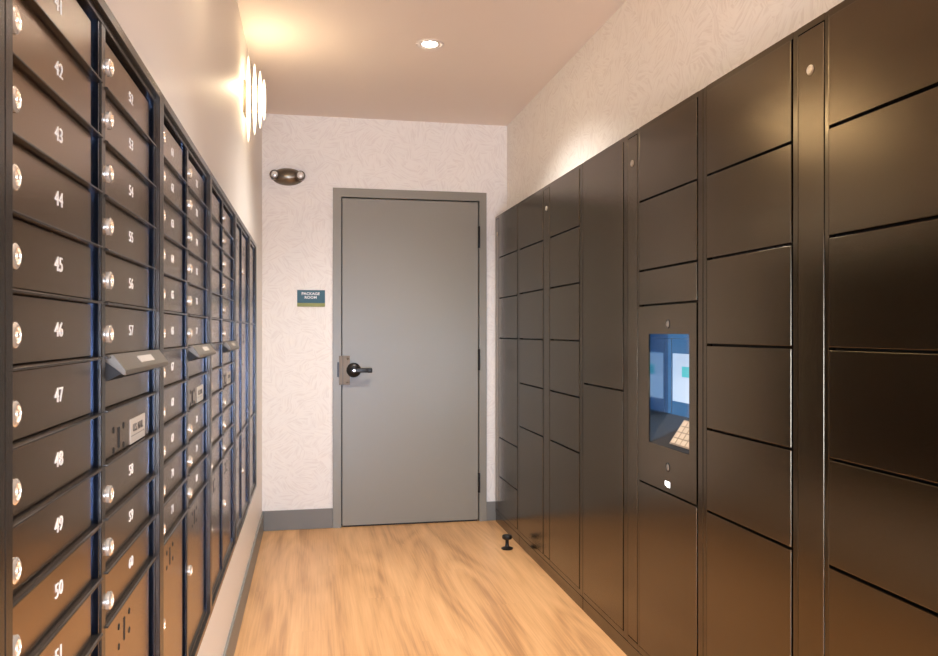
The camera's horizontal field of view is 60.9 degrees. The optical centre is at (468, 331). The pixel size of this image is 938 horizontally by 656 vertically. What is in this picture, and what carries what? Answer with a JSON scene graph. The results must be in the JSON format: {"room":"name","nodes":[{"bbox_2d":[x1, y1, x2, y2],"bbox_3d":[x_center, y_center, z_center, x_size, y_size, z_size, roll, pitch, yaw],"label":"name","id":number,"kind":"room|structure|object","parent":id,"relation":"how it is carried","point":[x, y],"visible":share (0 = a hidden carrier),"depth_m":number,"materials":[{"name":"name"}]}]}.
{"room":"mail room","nodes":[
{"label":"mail room","id":0,"kind":"room"},
{"bbox_2d":[105,0,261,655],"bbox_3d":[-1.683,-0.063,1.018,2.294,2.664,7.850,0,0,-11],"label":"wall","id":1,"kind":"structure","parent":0,"point":[196,53],"depth_m":2.72,"materials":[{"name":"beige paint"}]},
{"bbox_2d":[0,0,3,655],"bbox_3d":[-0.524,0.175,0.333,0.341,1.267,0.765,0,0,-11],"label":"mailbox","id":2,"kind":"object","parent":1,"relation":"attached to","point":[1,1],"visible":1,"depth_m":0.73,"materials":[{"name":"brown metal"}]},
{"bbox_2d":[4,0,167,655],"bbox_3d":[-0.668,0.175,1.101,0.357,1.267,0.794,0,0,-11],"label":"mailbox","id":3,"kind":"object","parent":1,"relation":"attached to","point":[84,360],"visible":0.98,"depth_m":1.03,"materials":[{"name":"brown metal"}]},
{"bbox_2d":[105,349,167,374],"bbox_3d":[-0.545,0.048,1.325,0.029,0.030,0.353,0,0,-11],"label":"hood","id":4,"kind":"object","parent":3,"relation":"attached to","point":[120,361],"depth_m":1.26,"materials":[{"name":"beige"}]},
{"bbox_2d":[162,94,215,655],"bbox_3d":[-0.820,0.175,1.868,0.357,1.267,0.765,0,0,-11],"label":"mailbox","id":5,"kind":"object","parent":1,"relation":"attached to","point":[187,348],"visible":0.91,"depth_m":1.88,"materials":[{"name":"brown metal"}]},
{"bbox_2d":[188,344,215,357],"bbox_3d":[-0.696,0.048,2.084,0.029,0.030,0.338,0,0,-11],"label":"hood","id":6,"kind":"object","parent":5,"relation":"attached to","point":[195,350],"depth_m":2.00,"materials":[{"name":"beige"}]},
{"bbox_2d":[211,172,239,614],"bbox_3d":[-0.969,0.175,2.620,0.357,1.267,0.764,0,0,-11],"label":"mailbox","id":7,"kind":"object","parent":1,"relation":"attached to","point":[223,214],"visible":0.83,"depth_m":2.65,"materials":[{"name":"brown metal"}]},
{"bbox_2d":[223,341,239,350],"bbox_3d":[-0.844,0.048,2.836,0.029,0.030,0.338,0,0,-11],"label":"hood","id":8,"kind":"object","parent":7,"relation":"attached to","point":[227,345],"depth_m":2.74,"materials":[{"name":"beige"}]},
{"bbox_2d":[236,212,249,543],"bbox_3d":[-1.120,0.175,3.342,0.341,1.267,0.707,0,0,-11],"label":"mailbox","id":9,"kind":"object","parent":1,"relation":"attached to","point":[242,234],"visible":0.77,"depth_m":3.47,"materials":[{"name":"brown metal"}]},
{"bbox_2d":[223,511,263,655],"bbox_3d":[-0.789,1.206,2.437,0.010,0.127,5.388,0,0,-11],"label":"baseboard","id":10,"kind":"structure","parent":1,"relation":"attached to","point":[232,639],"depth_m":3.58,"materials":[{"name":"grey"}]},
{"bbox_2d":[250,235,256,503],"bbox_3d":[-1.233,0.175,3.915,0.341,1.267,0.458,0,0,-11],"label":"mailbox","id":11,"kind":"object","parent":1,"relation":"attached to","point":[253,246],"visible":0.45,"depth_m":4.13,"materials":[{"name":"brown metal"}]},
{"bbox_2d":[243,56,265,141],"bbox_3d":[-0.999,-1.086,3.727,0.100,0.400,0.116,0,0,-11],"label":"wall sconce","id":12,"kind":"object","parent":1,"relation":"attached to","point":[246,85],"visible":1,"depth_m":3.69,"materials":[{"name":"white glass"}]},
{"bbox_2d":[262,113,506,510],"bbox_3d":[-0.490,-0.063,5.306,3.100,2.664,0.100,0,0,-11],"label":"wall","id":13,"kind":"structure","parent":0,"point":[331,152],"depth_m":5.15,"materials":[{"name":"paint"}]},
{"bbox_2d":[270,168,304,185],"bbox_3d":[-1.158,-0.995,5.092,0.223,0.112,0.060,0,0,-11],"label":"emergency light","id":14,"kind":"object","parent":13,"relation":"attached to","point":[284,176],"visible":1,"depth_m":5.08,"materials":[{"name":"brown metal"}]},
{"bbox_2d":[297,290,324,306],"bbox_3d":[-1.018,-0.217,5.147,0.176,0.107,0.007,0,0,-11],"label":"room sign","id":15,"kind":"object","parent":13,"relation":"attached to","point":[305,298],"visible":1,"depth_m":5.14,"materials":[{"name":"teal plastic"}]},
{"bbox_2d":[263,501,495,530],"bbox_3d":[-0.530,1.206,5.241,1.608,0.127,0.012,0,0,-11],"label":"baseboard","id":16,"kind":"structure","parent":13,"relation":"attached to","point":[277,520],"depth_m":5.13,"materials":[{"name":"grey"}]},
{"bbox_2d":[333,188,486,527],"bbox_3d":[-0.382,0.168,5.260,1.017,2.203,0.152,0,0,-11],"label":"door","id":17,"kind":"structure","parent":13,"relation":"in","point":[410,266],"depth_m":5.27,"materials":[{"name":"grey paint"}]},
{"bbox_2d":[234,519,626,655],"bbox_3d":[-0.503,1.319,1.251,4.700,0.100,8.050,0,0,-11],"label":"floor","id":18,"kind":"structure","parent":0,"point":[440,588],"depth_m":3.79,"materials":[{"name":"brown wood"}]},
{"bbox_2d":[501,534,512,549],"bbox_3d":[0.223,1.227,4.667,0.068,0.083,0.068,0,0,-11],"label":"door stop","id":19,"kind":"object","parent":18,"relation":"on","point":[506,537],"visible":1,"depth_m":4.65,"materials":[{"name":"black metal"}]},
{"bbox_2d":[495,203,519,543],"bbox_3d":[0.522,0.250,5.105,0.592,2.038,0.615,0,0,-11],"label":"locker","id":20,"kind":"object","parent":18,"relation":"on","point":[506,223],"visible":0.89,"depth_m":5.02,"materials":[{"name":"black metal"}]},
{"bbox_2d":[519,163,582,609],"bbox_3d":[0.692,0.250,4.247,0.592,2.038,1.130,0,0,-11],"label":"locker","id":21,"kind":"object","parent":18,"relation":"on","point":[550,218],"visible":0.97,"depth_m":4.08,"materials":[{"name":"black metal"}]},
{"bbox_2d":[583,89,702,655],"bbox_3d":[0.913,0.250,3.133,0.592,2.038,1.138,0,0,-11],"label":"locker","id":22,"kind":"object","parent":18,"relation":"on","point":[643,193],"visible":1,"depth_m":2.96,"materials":[{"name":"black metal"}]},
{"bbox_2d":[703,0,937,655],"bbox_3d":[1.134,0.250,2.016,0.592,2.038,1.136,0,0,-11],"label":"locker","id":23,"kind":"object","parent":18,"relation":"on","point":[820,148],"visible":1,"depth_m":1.93,"materials":[{"name":"black metal"}]},
{"bbox_2d":[237,0,625,125],"bbox_3d":[-0.503,-1.445,1.251,4.700,0.100,8.050,0,0,-11],"label":"ceiling","id":24,"kind":"structure","parent":0,"point":[362,59],"depth_m":3.98,"materials":[{"name":"beige paint"}]},
{"bbox_2d":[416,39,443,49],"bbox_3d":[-0.190,-1.392,3.867,0.138,0.005,0.138,0,0,-11],"label":"recessed light","id":25,"kind":"object","parent":24,"relation":"in","point":[428,44],"visible":1,"depth_m":3.87,"materials":[{"name":"beige"}]},
{"bbox_2d":[507,0,843,209],"bbox_3d":[1.362,-0.063,1.620,0.698,2.664,7.850,0,0,-11],"label":"wall","id":26,"kind":"structure","parent":0,"point":[650,56],"depth_m":3.28,"materials":[{"name":"paint"}]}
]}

